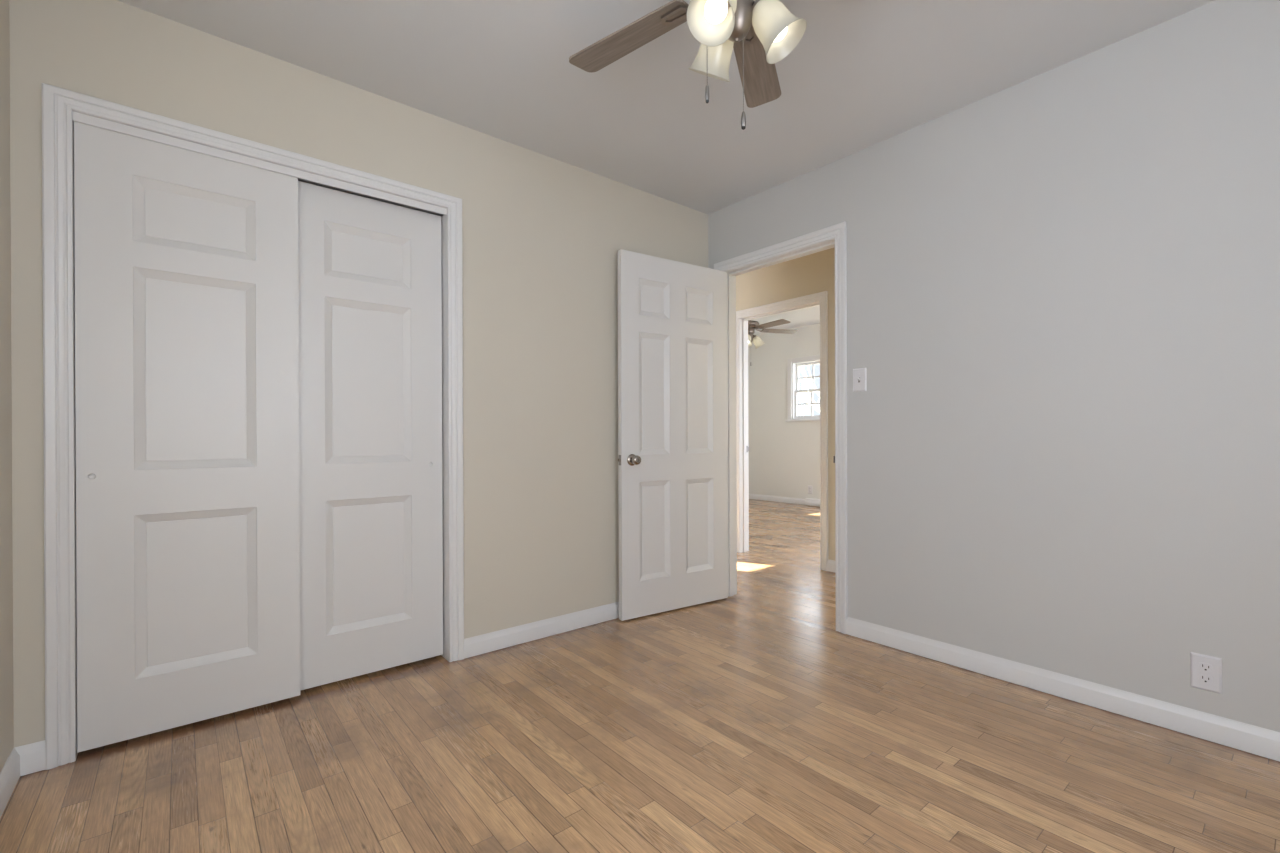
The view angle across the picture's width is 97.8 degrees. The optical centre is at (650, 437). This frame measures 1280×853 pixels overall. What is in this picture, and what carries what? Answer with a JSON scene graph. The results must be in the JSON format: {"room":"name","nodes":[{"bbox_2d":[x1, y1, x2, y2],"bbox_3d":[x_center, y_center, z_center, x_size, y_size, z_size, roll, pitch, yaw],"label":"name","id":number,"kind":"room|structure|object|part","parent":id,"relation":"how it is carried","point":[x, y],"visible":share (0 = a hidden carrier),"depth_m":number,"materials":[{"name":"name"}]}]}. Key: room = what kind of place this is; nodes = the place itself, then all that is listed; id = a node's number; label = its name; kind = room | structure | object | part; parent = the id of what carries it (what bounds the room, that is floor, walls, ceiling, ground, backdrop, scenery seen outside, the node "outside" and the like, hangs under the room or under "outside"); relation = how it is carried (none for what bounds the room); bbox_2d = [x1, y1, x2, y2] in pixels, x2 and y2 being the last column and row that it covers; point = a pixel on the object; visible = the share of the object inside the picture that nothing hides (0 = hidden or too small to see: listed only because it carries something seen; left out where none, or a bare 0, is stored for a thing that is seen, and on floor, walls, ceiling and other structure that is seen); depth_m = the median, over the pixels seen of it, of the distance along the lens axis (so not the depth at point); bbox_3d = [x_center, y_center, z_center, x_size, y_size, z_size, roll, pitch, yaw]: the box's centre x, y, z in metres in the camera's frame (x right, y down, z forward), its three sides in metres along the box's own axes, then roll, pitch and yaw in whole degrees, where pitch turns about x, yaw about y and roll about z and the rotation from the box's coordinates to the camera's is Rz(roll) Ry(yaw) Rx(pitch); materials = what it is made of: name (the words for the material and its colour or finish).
{"room":"empty bedroom","nodes":[
{"label":"empty bedroom","id":0,"kind":"room"},
{"bbox_2d":[0,0,13,771],"bbox_3d":[-1.012,-0.229,0.509,0.120,2.490,4.540,0,0,-40],"label":"wall","id":1,"kind":"structure","parent":0,"point":[6,549],"depth_m":1.61,"materials":[{"name":"beige paint"}]},
{"bbox_2d":[0,748,19,817],"bbox_3d":[-0.737,0.971,0.295,0.015,0.085,3.620,0,0,-40],"label":"baseboard","id":2,"kind":"structure","parent":1,"relation":"attached to","point":[10,773],"depth_m":1.58,"materials":[{"name":"white wood"}]},
{"bbox_2d":[9,0,707,746],"bbox_3d":[-0.852,-0.233,2.639,3.112,2.491,0.110,0,0,-40],"label":"wall","id":3,"kind":"structure","parent":0,"point":[543,236],"depth_m":2.60,"materials":[{"name":"beige paint"}]},
{"bbox_2d":[14,740,44,775],"bbox_3d":[-1.880,0.972,1.690,0.066,0.085,0.015,0,0,-40],"label":"baseboard","id":4,"kind":"structure","parent":3,"relation":"attached to","point":[32,756],"depth_m":1.69,"materials":[{"name":"white wood"}]},
{"bbox_2d":[74,122,299,752],"bbox_3d":[-1.600,-0.005,1.974,0.604,2.005,0.035,0,0,-40],"label":"door","id":5,"kind":"structure","parent":3,"relation":"in","point":[187,298],"depth_m":1.94,"materials":[{"name":"white wood"}]},
{"bbox_3d":[-1.795,0.125,1.793,0.021,0.021,0.011,0,0,-40],"label":"finger pull","id":6,"kind":"part","parent":5,"relation":"part of","materials":[{"name":"white ceramic"}]},
{"bbox_2d":[41,83,463,769],"bbox_3d":[-1.393,-0.035,2.171,1.305,2.098,0.128,0,0,-40],"label":"door frame","id":7,"kind":"structure","parent":3,"relation":"attached to","point":[61,107],"depth_m":1.75,"materials":[{"name":"white wood"}]},
{"bbox_2d":[298,181,442,690],"bbox_3d":[-1.197,-0.007,2.373,0.604,2.005,0.035,0,0,-40],"label":"door","id":8,"kind":"structure","parent":3,"relation":"in","point":[370,280],"depth_m":2.37,"materials":[{"name":"white wood"}]},
{"bbox_2d":[464,602,618,658],"bbox_3d":[-0.237,0.964,3.075,1.620,0.085,0.015,0,0,-40],"label":"baseboard","id":9,"kind":"structure","parent":3,"relation":"attached to","point":[489,642],"depth_m":2.79,"materials":[{"name":"white wood"}]},
{"bbox_2d":[0,499,1279,852],"bbox_3d":[1.001,1.032,4.018,7.712,0.060,7.310,0,0,-40],"label":"floor","id":10,"kind":"structure","parent":0,"point":[745,721],"depth_m":1.73,"materials":[{"name":"brown wood"}]},
{"bbox_2d":[117,0,1214,214],"bbox_3d":[0.392,-1.455,1.250,2.992,0.050,3.620,0,0,-40],"label":"ceiling","id":11,"kind":"structure","parent":0,"point":[861,74],"depth_m":2.15,"materials":[{"name":"white paint"}]},
{"bbox_2d":[569,0,806,129],"bbox_3d":[0.201,-1.132,1.511,1.126,0.596,1.150,0,0,-40],"label":"ceiling fan","id":12,"kind":"object","parent":11,"relation":"hanging from","point":[761,33],"visible":1,"depth_m":1.58,"materials":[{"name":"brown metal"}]},
{"bbox_3d":[-0.066,-1.247,1.746,0.441,0.006,0.128,0,10,37],"label":"blade","id":13,"kind":"part","parent":12,"relation":"part of","materials":[{"name":"brown wood"}]},
{"bbox_3d":[0.183,-1.105,1.625,0.127,0.154,0.144,0,0,-40],"label":"lamp shade","id":14,"kind":"part","parent":12,"relation":"part of","materials":[{"name":"white glass"}]},
{"bbox_3d":[0.165,-1.104,1.431,0.144,0.154,0.127,0,0,-40],"label":"lamp shade","id":15,"kind":"part","parent":12,"relation":"part of","materials":[{"name":"white glass"}]},
{"bbox_3d":[0.174,-1.118,1.445,0.076,0.091,0.059,0,0,-40],"label":"bulb","id":16,"kind":"part","parent":12,"relation":"part of","materials":[{"name":"white glass"}]},
{"bbox_3d":[0.250,-0.986,1.511,0.003,0.212,0.003,0,0,-40],"label":"pull chain","id":17,"kind":"part","parent":12,"relation":"part of","materials":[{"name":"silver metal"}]},
{"bbox_3d":[0.297,-1.169,1.513,0.057,0.051,0.057,0,0,-40],"label":"lamp arm","id":18,"kind":"part","parent":12,"relation":"part of","materials":[{"name":"brown metal"}]},
{"bbox_3d":[0.354,-1.248,1.875,0.128,0.006,0.441,-11,-3,19],"label":"blade","id":19,"kind":"part","parent":12,"relation":"part of","materials":[{"name":"brown wood"}]},
{"bbox_3d":[0.352,-1.105,1.506,0.134,0.154,0.137,0,0,-40],"label":"lamp shade","id":20,"kind":"part","parent":12,"relation":"part of","materials":[{"name":"white glass"}]},
{"bbox_3d":[0.333,-1.119,1.508,0.065,0.091,0.068,0,0,-40],"label":"bulb","id":21,"kind":"part","parent":12,"relation":"part of","materials":[{"name":"white glass"}]},
{"bbox_2d":[748,324,819,498],"bbox_3d":[3.122,-0.347,7.259,0.120,2.670,5.090,0,0,-40],"label":"wall","id":22,"kind":"structure","parent":0,"point":[784,457],"depth_m":8.55,"materials":[{"name":"beige paint"}]},
{"bbox_2d":[749,493,804,504],"bbox_3d":[3.074,0.944,7.218,0.015,0.085,4.850,0,0,-40],"label":"baseboard","id":23,"kind":"structure","parent":22,"relation":"attached to","point":[751,496],"depth_m":8.55,"materials":[{"name":"white wood"}]},
{"bbox_2d":[785,355,819,421],"bbox_3d":[2.421,-0.709,8.052,0.164,0.944,1.055,0,0,-40],"label":"window","id":24,"kind":"structure","parent":22,"relation":"in","point":[793,363],"depth_m":8.35,"materials":[{"name":"white wood"}]},
{"bbox_3d":[2.377,-0.251,8.014,0.045,0.028,1.055,0,0,-40],"label":"sill","id":25,"kind":"part","parent":24,"relation":"part of","materials":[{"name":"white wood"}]},
{"bbox_3d":[2.438,-0.493,8.066,0.032,0.420,0.841,0,0,-40],"label":"sash","id":26,"kind":"part","parent":24,"relation":"part of","materials":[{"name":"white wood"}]},
{"bbox_3d":[2.464,-0.885,8.088,0.032,0.438,0.841,0,0,-40],"label":"sash","id":27,"kind":"part","parent":24,"relation":"part of","materials":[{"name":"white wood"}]},
{"bbox_2d":[808,486,811,493],"bbox_3d":[2.315,0.761,8.123,0.008,0.117,0.074,0,0,-40],"label":"wall outlet","id":28,"kind":"object","parent":22,"relation":"attached to","point":[809,487],"visible":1,"depth_m":8.12,"materials":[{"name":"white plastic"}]},
{"bbox_2d":[804,498,819,506],"bbox_3d":[2.389,0.935,7.980,0.054,0.100,0.420,0,0,-40],"label":"air vent","id":29,"kind":"object","parent":22,"relation":"in","point":[808,501],"visible":0.64,"depth_m":8.03,"materials":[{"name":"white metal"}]},
{"bbox_2d":[736,247,834,560],"bbox_3d":[1.274,-0.334,4.327,0.115,2.671,7.190,0,0,-40],"label":"wall","id":30,"kind":"structure","parent":0,"point":[813,273],"depth_m":4.26,"materials":[{"name":"beige paint"}]},
{"bbox_2d":[736,291,827,570],"bbox_3d":[1.065,-0.046,4.567,0.139,2.094,0.928,0,0,-40],"label":"door frame","id":31,"kind":"structure","parent":30,"relation":"attached to","point":[820,299],"depth_m":4.71,"materials":[{"name":"white wood"}]},
{"bbox_2d":[827,559,835,572],"bbox_3d":[1.719,0.956,3.706,0.015,0.085,1.228,0,0,-40],"label":"baseboard","id":32,"kind":"structure","parent":30,"relation":"attached to","point":[831,567],"depth_m":4.15,"materials":[{"name":"white wood"}]},
{"bbox_2d":[753,306,819,334],"bbox_3d":[1.810,-1.650,6.154,3.300,0.050,4.850,0,0,-40],"label":"ceiling","id":33,"kind":"structure","parent":0,"point":[809,316],"depth_m":7.66,"materials":[{"name":"white paint"}]},
{"bbox_2d":[748,319,797,365],"bbox_3d":[1.259,-1.282,7.323,1.323,0.686,1.295,0,0,35],"label":"ceiling fan","id":34,"kind":"object","parent":33,"relation":"hanging from","point":[752,325],"visible":0.5,"depth_m":7.28,"materials":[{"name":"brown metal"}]},
{"bbox_3d":[1.243,-1.250,7.223,0.146,0.177,0.166,0,0,35],"label":"lamp shade","id":35,"kind":"part","parent":34,"relation":"part of","materials":[{"name":"white glass"}]},
{"bbox_3d":[1.427,-1.251,7.362,0.158,0.177,0.154,0,0,35],"label":"lamp shade","id":36,"kind":"part","parent":34,"relation":"part of","materials":[{"name":"white glass"}]},
{"bbox_3d":[1.519,-1.415,6.981,0.147,0.007,0.507,12,-6,-32],"label":"blade","id":37,"kind":"part","parent":34,"relation":"part of","materials":[{"name":"brown wood"}]},
{"bbox_3d":[1.707,-1.417,7.450,0.507,0.007,0.147,0,-10,-14],"label":"blade","id":38,"kind":"part","parent":34,"relation":"part of","materials":[{"name":"brown wood"}]},
{"bbox_2d":[708,0,1279,731],"bbox_3d":[1.365,-0.241,2.514,0.115,2.491,4.540,0,0,-40],"label":"wall","id":39,"kind":"structure","parent":0,"point":[1063,281],"depth_m":2.12,"materials":[{"name":"grey paint"}]},
{"bbox_2d":[618,249,727,620],"bbox_3d":[0.147,-0.014,3.265,0.784,2.021,0.161,0,0,-34],"label":"door","id":40,"kind":"structure","parent":39,"relation":"in","point":[673,503],"depth_m":3.22,"materials":[{"name":"white wood"}]},
{"bbox_3d":[-0.084,0.124,3.044,0.053,0.053,0.053,0,0,-34],"label":"knob","id":41,"kind":"part","parent":40,"relation":"part of","materials":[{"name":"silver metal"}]},
{"bbox_2d":[714,221,847,633],"bbox_3d":[0.752,-0.048,3.241,0.151,2.104,0.913,0,0,-40],"label":"door frame","id":42,"kind":"structure","parent":39,"relation":"attached to","point":[835,235],"depth_m":2.94,"materials":[{"name":"white wood"}]},
{"bbox_3d":[0.803,-0.048,3.284,0.018,2.104,0.913,0,0,-40],"label":"hall casing","id":43,"kind":"part","parent":42,"relation":"part of","materials":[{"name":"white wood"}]},
{"bbox_2d":[853,368,866,391],"bbox_3d":[1.040,-0.287,2.794,0.019,0.117,0.072,0,0,-40],"label":"light switch","id":44,"kind":"object","parent":39,"relation":"attached to","point":[859,375],"visible":1,"depth_m":2.79,"materials":[{"name":"white plastic"}]},
{"bbox_2d":[846,617,1279,761],"bbox_3d":[1.853,0.959,1.841,0.015,0.085,2.644,0,0,-40],"label":"baseboard","id":45,"kind":"structure","parent":39,"relation":"attached to","point":[1263,742],"depth_m":2.09,"materials":[{"name":"white wood"}]},
{"bbox_2d":[1190,652,1221,693],"bbox_3d":[1.844,0.783,1.856,0.008,0.117,0.074,0,0,-40],"label":"wall outlet","id":46,"kind":"object","parent":39,"relation":"attached to","point":[1206,671],"visible":1,"depth_m":1.85,"materials":[{"name":"white plastic"}]},
{"bbox_2d":[1199,662,1212,671],"bbox_3d":[1.842,0.763,1.854,0.002,0.027,0.033,0,0,-40],"label":"socket","id":47,"kind":"object","parent":46,"relation":"attached to","point":[1203,666],"depth_m":1.85,"materials":[{"name":"white plastic"}]},
{"bbox_2d":[1199,674,1212,683],"bbox_3d":[1.842,0.802,1.854,0.002,0.027,0.033,0,0,-40],"label":"socket","id":48,"kind":"object","parent":46,"relation":"attached to","point":[1203,678],"depth_m":1.85,"materials":[{"name":"white plastic"}]},
{"label":"outside","id":49,"kind":"structure","parent":0,"visible":0},
{"bbox_3d":[9.755,1.366,19.359,25.350,0.150,28.000,0,0,-40],"label":"ground","id":50,"kind":"structure","parent":49,"visible":0},
{"bbox_2d":[798,365,819,412],"bbox_3d":[4.733,-1.752,12.809,7.447,6.192,7.528,0,0,15],"label":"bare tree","id":51,"kind":"object","parent":50,"relation":"on","point":[816,407],"visible":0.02,"depth_m":13.29,"materials":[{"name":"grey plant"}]}
]}

